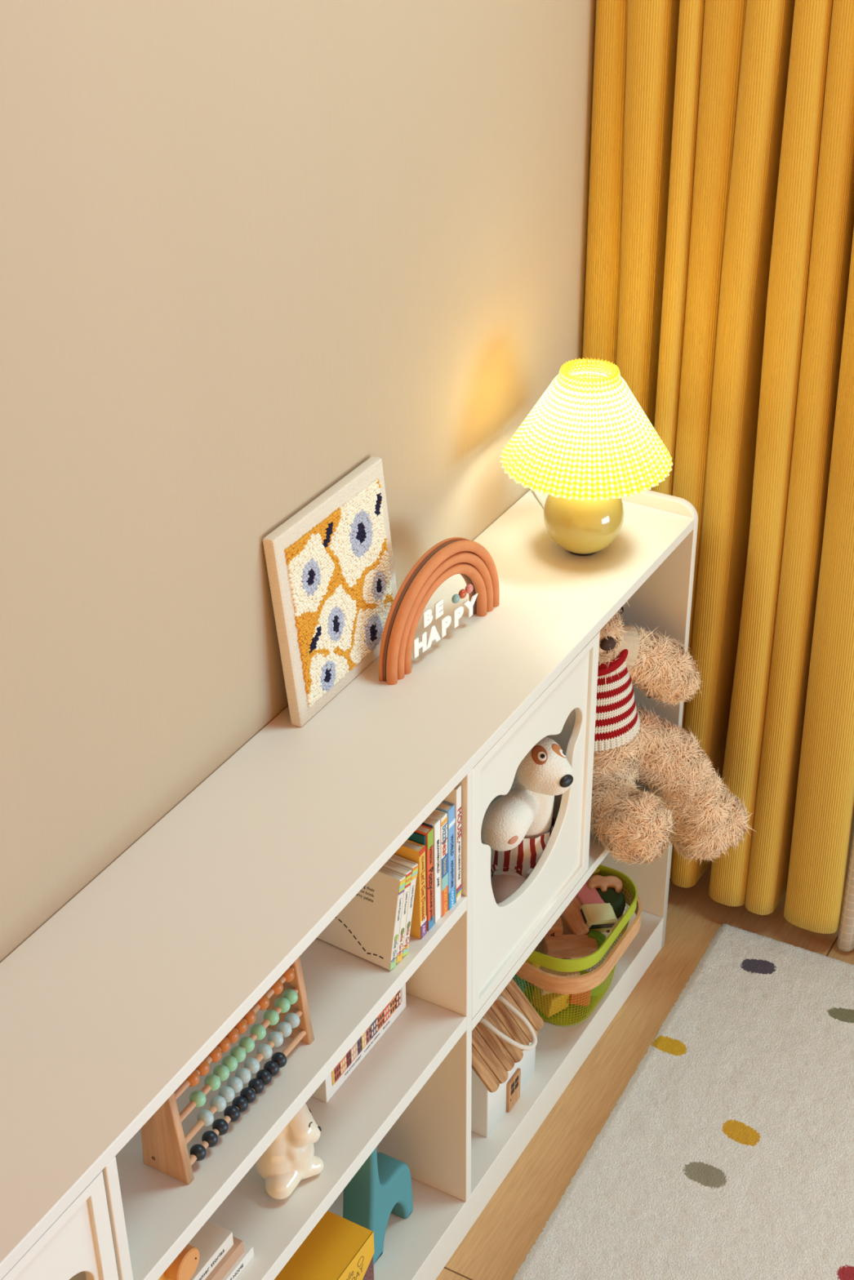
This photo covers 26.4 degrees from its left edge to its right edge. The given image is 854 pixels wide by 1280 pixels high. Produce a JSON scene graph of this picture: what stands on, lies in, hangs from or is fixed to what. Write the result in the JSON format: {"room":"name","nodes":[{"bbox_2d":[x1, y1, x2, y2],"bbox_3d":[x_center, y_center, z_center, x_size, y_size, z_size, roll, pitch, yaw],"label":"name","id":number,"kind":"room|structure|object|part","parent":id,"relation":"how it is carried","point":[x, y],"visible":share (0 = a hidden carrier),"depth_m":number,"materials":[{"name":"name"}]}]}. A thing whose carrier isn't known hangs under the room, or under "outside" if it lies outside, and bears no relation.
{"room":"children's room","nodes":[
{"label":"children's room","id":0,"kind":"room"},
{"bbox_2d":[0,0,595,962],"bbox_3d":[-0.616,-0.055,1.308,0.120,2.750,3.460,17,36,25],"label":"wall","id":1,"kind":"structure","parent":0,"point":[253,253],"depth_m":1.88,"materials":[{"name":"paint"}]},
{"bbox_2d":[435,862,853,1279],"bbox_3d":[0.555,1.436,1.546,2.720,0.050,3.580,17,36,25],"label":"floor","id":2,"kind":"structure","parent":0,"point":[500,1239],"depth_m":2.73,"materials":[{"name":"brown wood"}]},
{"bbox_2d":[0,489,697,1279],"bbox_3d":[-0.223,0.596,2.080,0.242,0.818,2.035,17,36,25],"label":"storage cabinet","id":3,"kind":"object","parent":2,"relation":"on","point":[112,1003],"visible":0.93,"depth_m":2.04,"materials":[{"name":"white paint"}]},
{"bbox_3d":[-0.458,0.782,1.454,0.012,0.364,0.640,17,36,25],"label":"recessed panel","id":4,"kind":"part","parent":3,"relation":"part of","materials":[{"name":"white paint"}]},
{"bbox_3d":[-0.456,0.785,1.454,0.016,0.392,0.674,17,36,25],"label":"door","id":5,"kind":"part","parent":3,"relation":"part of","materials":[{"name":"white paint"}]},
{"bbox_2d":[141,956,314,1184],"bbox_3d":[-0.203,0.425,1.868,0.058,0.128,0.232,17,36,25],"label":"abacus","id":6,"kind":"object","parent":3,"relation":"on","point":[164,1142],"visible":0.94,"depth_m":1.84,"materials":[{"name":"brown wood"}]},
{"bbox_3d":[-0.259,0.477,1.788,0.056,0.128,0.010,17,36,25],"label":"panel","id":7,"kind":"part","parent":6,"relation":"part of","materials":[{"name":"brown wood"}]},
{"bbox_3d":[-0.195,0.396,1.844,0.007,0.007,0.216,17,36,25],"label":"rod","id":8,"kind":"part","parent":6,"relation":"part of","materials":[{"name":"brown wood"}]},
{"bbox_3d":[-0.192,0.421,1.858,0.007,0.007,0.216,17,36,25],"label":"rod","id":9,"kind":"part","parent":6,"relation":"part of","materials":[{"name":"brown wood"}]},
{"bbox_3d":[-0.188,0.447,1.872,0.007,0.007,0.216,17,36,25],"label":"rod","id":10,"kind":"part","parent":6,"relation":"part of","materials":[{"name":"brown wood"}]},
{"bbox_3d":[-0.185,0.471,1.885,0.007,0.007,0.216,17,36,25],"label":"rod","id":11,"kind":"part","parent":6,"relation":"part of","materials":[{"name":"brown wood"}]},
{"bbox_3d":[-0.149,0.374,1.950,0.056,0.128,0.010,17,36,25],"label":"panel","id":12,"kind":"part","parent":6,"relation":"part of","materials":[{"name":"brown wood"}]},
{"bbox_2d":[221,1242,253,1279],"bbox_3d":[-0.294,0.687,1.925,0.138,0.015,0.192,17,36,25],"label":"book","id":13,"kind":"object","parent":3,"relation":"on","point":[247,1255],"visible":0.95,"depth_m":1.95,"materials":[{"name":"white paper"}]},
{"bbox_2d":[204,1235,244,1279],"bbox_3d":[-0.297,0.676,1.913,0.128,0.017,0.182,17,36,25],"label":"book","id":14,"kind":"object","parent":13,"relation":"on","point":[237,1249],"visible":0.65,"depth_m":1.93,"materials":[{"name":"brown paper"}]},
{"bbox_2d":[187,1220,233,1279],"bbox_3d":[-0.300,0.662,1.900,0.117,0.020,0.173,17,36,25],"label":"book","id":15,"kind":"object","parent":14,"relation":"on","point":[212,1241],"visible":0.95,"depth_m":1.92,"materials":[{"name":"beige paper"}]},
{"bbox_2d":[158,1244,199,1279],"bbox_3d":[-0.287,0.650,1.844,0.061,0.060,0.115,17,36,25],"label":"figurine","id":16,"kind":"object","parent":15,"relation":"on","point":[184,1265],"visible":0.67,"depth_m":1.85,"materials":[{"name":"orange paint"}]},
{"bbox_2d":[254,1103,323,1199],"bbox_3d":[-0.160,0.554,2.029,0.076,0.127,0.063,-27,41,-36],"label":"bear figurine","id":17,"kind":"object","parent":3,"relation":"on","point":[291,1158],"visible":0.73,"depth_m":2.02,"materials":[{"name":"beige ceramic"}]},
{"bbox_2d":[115,894,466,1279],"bbox_3d":[-0.216,0.435,1.993,0.239,0.021,0.646,17,36,25],"label":"shelf","id":18,"kind":"object","parent":3,"relation":"attached to","point":[346,992],"depth_m":1.90,"materials":[{"name":"white paint"}]},
{"bbox_2d":[274,1210,374,1279],"bbox_3d":[-0.245,0.854,2.156,0.197,0.168,0.386,17,36,25],"label":"gift box","id":19,"kind":"object","parent":3,"relation":"on","point":[337,1247],"visible":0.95,"depth_m":2.19,"materials":[{"name":"yellow cardboard"}]},
{"bbox_3d":[-0.159,0.864,2.111,0.001,0.135,0.373,17,36,25],"label":"speckled panel","id":20,"kind":"part","parent":19,"relation":"part of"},
{"bbox_2d":[262,456,397,726],"bbox_3d":[-0.105,-0.059,2.157,0.043,0.245,0.234,17,36,25],"label":"framed picture","id":21,"kind":"object","parent":3,"relation":"on","point":[330,565],"visible":0.97,"depth_m":2.13,"materials":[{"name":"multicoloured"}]},
{"bbox_2d":[323,668,331,682],"bbox_3d":[-0.118,0.041,2.152,0.005,0.020,0.015,15,35,23],"label":"flower","id":22,"kind":"object","parent":21,"relation":"on","point":[326,672],"depth_m":2.15,"materials":[{"name":"black fabric"}]},
{"bbox_2d":[306,650,349,707],"bbox_3d":[-0.118,0.033,2.148,0.010,0.060,0.090,17,36,25],"label":"flower","id":23,"kind":"object","parent":21,"relation":"on","point":[327,672],"depth_m":2.15,"materials":[{"name":"beige fabric"}]},
{"bbox_2d":[311,584,356,653],"bbox_3d":[-0.108,-0.018,2.148,0.013,0.087,0.096,17,36,25],"label":"flower","id":24,"kind":"object","parent":21,"relation":"on","point":[334,606],"depth_m":2.14,"materials":[{"name":"beige fabric"}]},
{"bbox_2d":[332,615,339,633],"bbox_3d":[-0.108,-0.018,2.149,0.006,0.022,0.015,17,36,25],"label":"flower","id":25,"kind":"object","parent":21,"relation":"on","point":[335,619],"depth_m":2.15,"materials":[{"name":"black fabric"}]},
{"bbox_2d":[348,601,391,664],"bbox_3d":[-0.068,-0.018,2.221,0.011,0.066,0.109,17,36,25],"label":"flower","id":26,"kind":"object","parent":21,"relation":"on","point":[366,620],"depth_m":2.21,"materials":[{"name":"beige fabric"}]},
{"bbox_2d":[369,624,377,641],"bbox_3d":[-0.066,-0.010,2.228,0.006,0.023,0.017,17,36,25],"label":"flower","id":27,"kind":"object","parent":21,"relation":"on","point":[373,628],"depth_m":2.23,"materials":[{"name":"black fabric"}]},
{"bbox_2d":[207,993,466,1279],"bbox_3d":[-0.214,0.600,2.098,0.239,0.023,0.646,17,36,25],"label":"shelf","id":28,"kind":"object","parent":3,"relation":"attached to","point":[363,1109],"depth_m":2.13,"materials":[{"name":"white paint"}]},
{"bbox_2d":[311,983,405,1102],"bbox_3d":[-0.119,0.455,2.225,0.109,0.085,0.187,17,36,25],"label":"box","id":29,"kind":"object","parent":3,"relation":"on","point":[396,1006],"visible":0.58,"depth_m":2.20,"materials":[{"name":"white"}]},
{"bbox_2d":[331,986,402,1085],"bbox_3d":[-0.071,0.469,2.203,0.001,0.050,0.164,17,36,25],"label":"picture","id":30,"kind":"object","parent":29,"relation":"attached to","point":[371,1035],"depth_m":2.21,"materials":[{"name":"white"}]},
{"bbox_2d":[344,1022,389,1075],"bbox_3d":[-0.072,0.497,2.220,0.001,0.004,0.105,17,36,25],"label":"print","id":31,"kind":"object","parent":29,"relation":"attached to","point":[380,1030],"depth_m":2.21,"materials":[{"name":"multicoloured"}]},
{"bbox_2d":[316,866,405,970],"bbox_3d":[-0.085,0.301,2.075,0.127,0.117,0.036,19,37,28],"label":"book","id":32,"kind":"object","parent":3,"relation":"on","point":[367,927],"visible":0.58,"depth_m":2.06,"materials":[{"name":"white paper"}]},
{"bbox_2d":[342,1147,413,1264],"bbox_3d":[-0.068,0.680,2.344,0.046,0.258,0.124,17,36,25],"label":"giraffe figurine","id":33,"kind":"object","parent":3,"relation":"on","point":[381,1187],"visible":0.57,"depth_m":2.34,"materials":[{"name":"teal plastic"}]},
{"bbox_2d":[382,860,412,964],"bbox_3d":[-0.078,0.295,2.084,0.127,0.117,0.036,19,37,28],"label":"book","id":34,"kind":"object","parent":3,"relation":"on","point":[393,867],"visible":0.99,"depth_m":2.05,"materials":[{"name":"beige paper"}]},
{"bbox_2d":[388,853,418,956],"bbox_3d":[-0.071,0.289,2.093,0.127,0.117,0.036,19,37,28],"label":"book","id":35,"kind":"object","parent":3,"relation":"on","point":[413,866],"visible":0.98,"depth_m":2.06,"materials":[{"name":"white paper"}]},
{"bbox_2d":[394,839,426,939],"bbox_3d":[-0.070,0.270,2.113,0.152,0.129,0.014,17,36,25],"label":"book","id":36,"kind":"object","parent":3,"relation":"on","point":[413,851],"visible":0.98,"depth_m":2.07,"materials":[{"name":"orange paper"}]},
{"bbox_2d":[408,831,426,900],"bbox_3d":[-0.067,0.261,2.117,0.151,0.140,0.003,17,36,25],"label":"book","id":37,"kind":"object","parent":3,"relation":"on","point":[415,837],"visible":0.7,"depth_m":2.05,"materials":[{"name":"teal paper"}]},
{"bbox_2d":[414,824,434,930],"bbox_3d":[-0.061,0.256,2.121,0.152,0.142,0.014,17,36,25],"label":"book","id":38,"kind":"object","parent":3,"relation":"on","point":[426,831],"visible":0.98,"depth_m":2.08,"materials":[{"name":"orange paper"}]},
{"bbox_2d":[421,822,434,915],"bbox_3d":[-0.058,0.252,2.127,0.151,0.144,0.002,17,36,25],"label":"book","id":39,"kind":"object","parent":3,"relation":"on","point":[423,824],"visible":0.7,"depth_m":2.06,"materials":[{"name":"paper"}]},
{"bbox_2d":[422,816,440,922],"bbox_3d":[-0.053,0.248,2.132,0.152,0.144,0.013,17,36,25],"label":"book","id":40,"kind":"object","parent":3,"relation":"on","point":[430,820],"visible":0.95,"depth_m":2.09,"materials":[{"name":"white paper"}]},
{"bbox_2d":[428,808,448,916],"bbox_3d":[-0.045,0.243,2.142,0.152,0.145,0.015,17,36,25],"label":"book","id":41,"kind":"object","parent":3,"relation":"on","point":[442,816],"visible":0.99,"depth_m":2.10,"materials":[{"name":"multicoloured paper"}]},
{"bbox_2d":[378,537,499,684],"bbox_3d":[0.020,-0.055,2.251,0.026,0.134,0.236,21,38,30],"label":"ornament","id":42,"kind":"object","parent":3,"relation":"on","point":[450,557],"visible":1,"depth_m":2.21,"materials":[{"name":"wood"}]},
{"bbox_2d":[435,800,455,909],"bbox_3d":[-0.036,0.235,2.152,0.152,0.146,0.015,17,36,25],"label":"book","id":43,"kind":"object","parent":3,"relation":"on","point":[444,806],"visible":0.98,"depth_m":2.11,"materials":[{"name":"blue paper"}]},
{"bbox_2d":[443,784,461,902],"bbox_3d":[-0.028,0.220,2.157,0.152,0.166,0.012,17,36,25],"label":"book","id":44,"kind":"object","parent":3,"relation":"on","point":[454,797],"visible":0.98,"depth_m":2.12,"materials":[{"name":"white paper"}]},
{"bbox_2d":[327,904,662,1279],"bbox_3d":[-0.218,0.893,2.267,0.239,0.017,2.005,17,36,25],"label":"shelf","id":45,"kind":"object","parent":3,"relation":"attached to","point":[412,1245],"depth_m":2.54,"materials":[{"name":"white paint"}]},
{"bbox_2d":[471,977,543,1137],"bbox_3d":[0.067,0.569,2.584,0.184,0.188,0.157,17,36,25],"label":"house","id":46,"kind":"object","parent":3,"relation":"on","point":[504,1040],"visible":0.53,"depth_m":2.55,"materials":[{"name":"white paint"}]},
{"bbox_3d":[0.112,0.540,2.537,0.081,0.052,0.059,17,36,25],"label":"rope handle","id":47,"kind":"part","parent":46,"relation":"part of","materials":[{"name":"beige fabric"}]},
{"bbox_3d":[0.123,0.641,2.592,0.004,0.056,0.036,17,36,25],"label":"house door","id":48,"kind":"part","parent":46,"relation":"part of","materials":[{"name":"brown wood"}]},
{"bbox_2d":[480,737,573,903],"bbox_3d":[0.133,0.243,2.416,0.121,0.274,0.173,4,32,7],"label":"plush dog","id":49,"kind":"object","parent":3,"relation":"on","point":[517,827],"visible":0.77,"depth_m":2.36},
{"bbox_3d":[0.124,0.308,2.473,0.078,0.080,0.063,17,36,25],"label":"trouser leg","id":50,"kind":"part","parent":49,"relation":"part of","materials":[{"name":"fabric"}]},
{"bbox_3d":[0.130,0.229,2.323,0.012,0.364,0.306,17,36,25],"label":"recessed panel","id":51,"kind":"part","parent":3,"relation":"part of","materials":[{"name":"white paint"}]},
{"bbox_3d":[0.133,0.232,2.324,0.016,0.392,0.340,17,36,25],"label":"door","id":52,"kind":"part","parent":3,"relation":"part of","materials":[{"name":"white paint"}]},
{"bbox_2d":[471,779,651,1030],"bbox_3d":[0.115,0.306,2.592,0.239,0.016,0.651,17,36,25],"label":"shelf","id":53,"kind":"object","parent":3,"relation":"attached to","point":[596,855],"depth_m":2.45,"materials":[{"name":"white paint"}]},
{"bbox_2d":[514,864,641,1026],"bbox_3d":[0.188,0.464,2.755,0.230,0.178,0.246,17,36,25],"label":"mesh basket","id":54,"kind":"object","parent":3,"relation":"on","point":[573,1014],"visible":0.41,"depth_m":2.66,"materials":[{"name":"green plastic"}]},
{"bbox_2d":[512,974,528,992],"bbox_3d":[0.132,0.509,2.741,0.039,0.044,0.041,11,34,18],"label":"block","id":55,"kind":"object","parent":54,"relation":"in","point":[515,975],"visible":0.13,"depth_m":2.72,"materials":[{"name":"teal paint"}]},
{"bbox_2d":[518,960,540,978],"bbox_3d":[0.146,0.478,2.699,0.040,0.032,0.033,-25,39,-33],"label":"block","id":56,"kind":"object","parent":54,"relation":"in","point":[532,963],"visible":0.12,"depth_m":2.69,"materials":[{"name":"orange paint"}]},
{"bbox_2d":[531,986,570,1017],"bbox_3d":[0.188,0.539,2.755,0.047,0.043,0.043,-25,39,-33],"label":"block","id":57,"kind":"object","parent":54,"relation":"in","point":[552,994],"visible":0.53,"depth_m":2.74,"materials":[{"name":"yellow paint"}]},
{"bbox_2d":[536,957,579,995],"bbox_3d":[0.193,0.502,2.724,0.063,0.044,0.039,-15,35,-21],"label":"wooden block","id":58,"kind":"object","parent":54,"relation":"in","point":[545,968],"visible":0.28,"depth_m":2.71,"materials":[{"name":"brown wood"}]},
{"bbox_2d":[535,920,581,959],"bbox_3d":[0.200,0.461,2.774,0.083,0.067,0.083,-18,36,-25],"label":"wooden block","id":59,"kind":"object","parent":54,"relation":"in","point":[565,931],"visible":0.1,"depth_m":2.75,"materials":[{"name":"brown wood"}]},
{"bbox_3d":[0.189,0.538,2.804,0.148,0.002,0.128,17,36,25],"label":"plate","id":60,"kind":"part","parent":54,"relation":"part of","materials":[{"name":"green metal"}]},
{"bbox_2d":[542,933,597,958],"bbox_3d":[0.212,0.453,2.700,0.080,0.034,0.030,-6,33,-8],"label":"wooden block","id":61,"kind":"object","parent":54,"relation":"in","point":[570,945],"visible":0.78,"depth_m":2.69,"materials":[{"name":"brown wood"}]},
{"bbox_2d":[542,916,563,939],"bbox_3d":[0.185,0.429,2.706,0.031,0.029,0.030,-2,32,-2],"label":"block","id":62,"kind":"object","parent":61,"relation":"on","point":[556,930],"visible":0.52,"depth_m":2.69,"materials":[{"name":"brown wood"}]},
{"bbox_2d":[560,902,589,936],"bbox_3d":[0.218,0.420,2.723,0.026,0.039,0.061,-19,37,-27],"label":"block","id":63,"kind":"object","parent":54,"relation":"in","point":[570,917],"visible":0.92,"depth_m":2.71,"materials":[{"name":"brown wood"}]},
{"bbox_2d":[570,895,584,922],"bbox_3d":[0.225,0.403,2.738,0.037,0.036,0.061,-20,37,-28],"label":"block","id":64,"kind":"object","parent":54,"relation":"in","point":[576,904],"visible":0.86,"depth_m":2.73,"materials":[{"name":"brown wood"}]},
{"bbox_3d":[0.212,0.422,2.712,0.172,0.052,0.241,17,36,25],"label":"bent handle","id":65,"kind":"part","parent":54,"relation":"part of","materials":[{"name":"brown wood"}]},
{"bbox_2d":[568,990,591,1006],"bbox_3d":[0.232,0.533,2.757,0.033,0.036,0.034,3,32,5],"label":"block","id":66,"kind":"object","parent":54,"relation":"in","point":[576,998],"visible":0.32,"depth_m":2.74,"materials":[{"name":"orange paint"}]},
{"bbox_2d":[576,878,604,905],"bbox_3d":[0.237,0.386,2.758,0.036,0.047,0.074,-16,35,-23],"label":"block","id":67,"kind":"object","parent":54,"relation":"in","point":[585,895],"visible":0.4,"depth_m":2.74,"materials":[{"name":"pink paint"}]},
{"bbox_2d":[589,867,599,878],"bbox_3d":[0.239,0.363,2.795,0.040,0.050,0.040,-21,37,-29],"label":"block","id":68,"kind":"object","parent":54,"relation":"in","point":[597,872],"visible":0.09,"depth_m":2.78,"materials":[{"name":"yellow paint"}]},
{"bbox_2d":[590,983,603,995],"bbox_3d":[0.254,0.526,2.779,0.026,0.028,0.028,-6,33,-8],"label":"block","id":69,"kind":"object","parent":54,"relation":"in","point":[597,989],"visible":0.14,"depth_m":2.77,"materials":[{"name":"green paint"}]},
{"bbox_2d":[587,929,606,950],"bbox_3d":[0.248,0.452,2.721,0.037,0.047,0.045,5,33,8],"label":"wedge","id":70,"kind":"object","parent":54,"relation":"in","point":[600,938],"visible":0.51,"depth_m":2.71,"materials":[{"name":"green paint"}]},
{"bbox_2d":[580,902,617,933],"bbox_3d":[0.254,0.418,2.736,0.058,0.051,0.043,-13,34,-18],"label":"bus","id":71,"kind":"object","parent":54,"relation":"in","point":[601,917],"visible":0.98,"depth_m":2.72,"materials":[{"name":"yellow paint"}]},
{"bbox_2d":[587,875,622,893],"bbox_3d":[0.270,0.371,2.761,0.053,0.026,0.030,0,32,2],"label":"animal","id":72,"kind":"object","parent":54,"relation":"in","point":[595,882],"visible":1,"depth_m":2.75},
{"bbox_2d":[595,887,625,918],"bbox_3d":[0.272,0.400,2.772,0.060,0.060,0.062,17,36,25],"label":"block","id":73,"kind":"object","parent":54,"relation":"in","point":[617,900],"visible":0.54,"depth_m":2.75,"materials":[{"name":"green wood"}]},
{"bbox_2d":[610,914,628,933],"bbox_3d":[0.282,0.428,2.768,0.048,0.027,0.024,8,33,13],"label":"wooden block","id":74,"kind":"object","parent":54,"relation":"in","point":[620,917],"visible":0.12,"depth_m":2.76,"materials":[{"name":"brown wood"}]},
{"bbox_2d":[499,357,672,555],"bbox_3d":[0.221,-0.218,2.478,0.255,0.365,0.315,17,36,25],"label":"table lamp","id":75,"kind":"object","parent":3,"relation":"on","point":[587,444],"visible":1,"depth_m":2.34,"materials":[{"name":"yellow fabric"}]},
{"bbox_3d":[0.173,-0.177,2.623,0.043,0.143,0.193,1,32,3],"label":"power cord","id":76,"kind":"part","parent":75,"relation":"part of","materials":[{"name":"white plastic"}]},
{"bbox_3d":[0.278,0.125,2.820,0.242,0.818,0.014,17,36,25],"label":"panel","id":77,"kind":"part","parent":3,"relation":"part of","materials":[{"name":"white paint"}]},
{"bbox_2d":[590,590,755,867],"bbox_3d":[0.286,0.127,2.613,0.288,0.513,0.350,25,40,35],"label":"teddy bear","id":78,"kind":"object","parent":3,"relation":"on","point":[688,806],"visible":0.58,"depth_m":2.58},
{"bbox_2d":[513,923,853,1279],"bbox_3d":[0.647,1.050,2.101,1.304,0.010,1.800,15,35,24],"label":"rug","id":79,"kind":"object","parent":2,"relation":"on","point":[727,1152],"visible":1,"depth_m":2.62,"materials":[{"name":"beige carpet"}]},
{"bbox_2d":[836,831,853,951],"bbox_3d":[0.808,-0.518,2.245,0.341,2.490,0.046,17,36,25],"label":"sheer curtain","id":80,"kind":"object","parent":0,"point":[845,942],"visible":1,"depth_m":2.92,"materials":[{"name":"white fabric"}]},
{"bbox_2d":[843,808,853,897],"bbox_3d":[1.400,-0.555,2.069,2.720,2.750,0.120,17,36,25],"label":"wall","id":81,"kind":"structure","parent":0,"point":[852,822],"depth_m":3.03,"materials":[{"name":"paint"}]},
{"bbox_2d":[582,0,853,933],"bbox_3d":[0.462,-0.653,2.431,0.489,2.454,0.150,17,36,25],"label":"window curtain","id":82,"kind":"object","parent":81,"relation":"hanging from","point":[719,273],"visible":0.67,"depth_m":2.54,"materials":[{"name":"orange fabric"}]}
]}

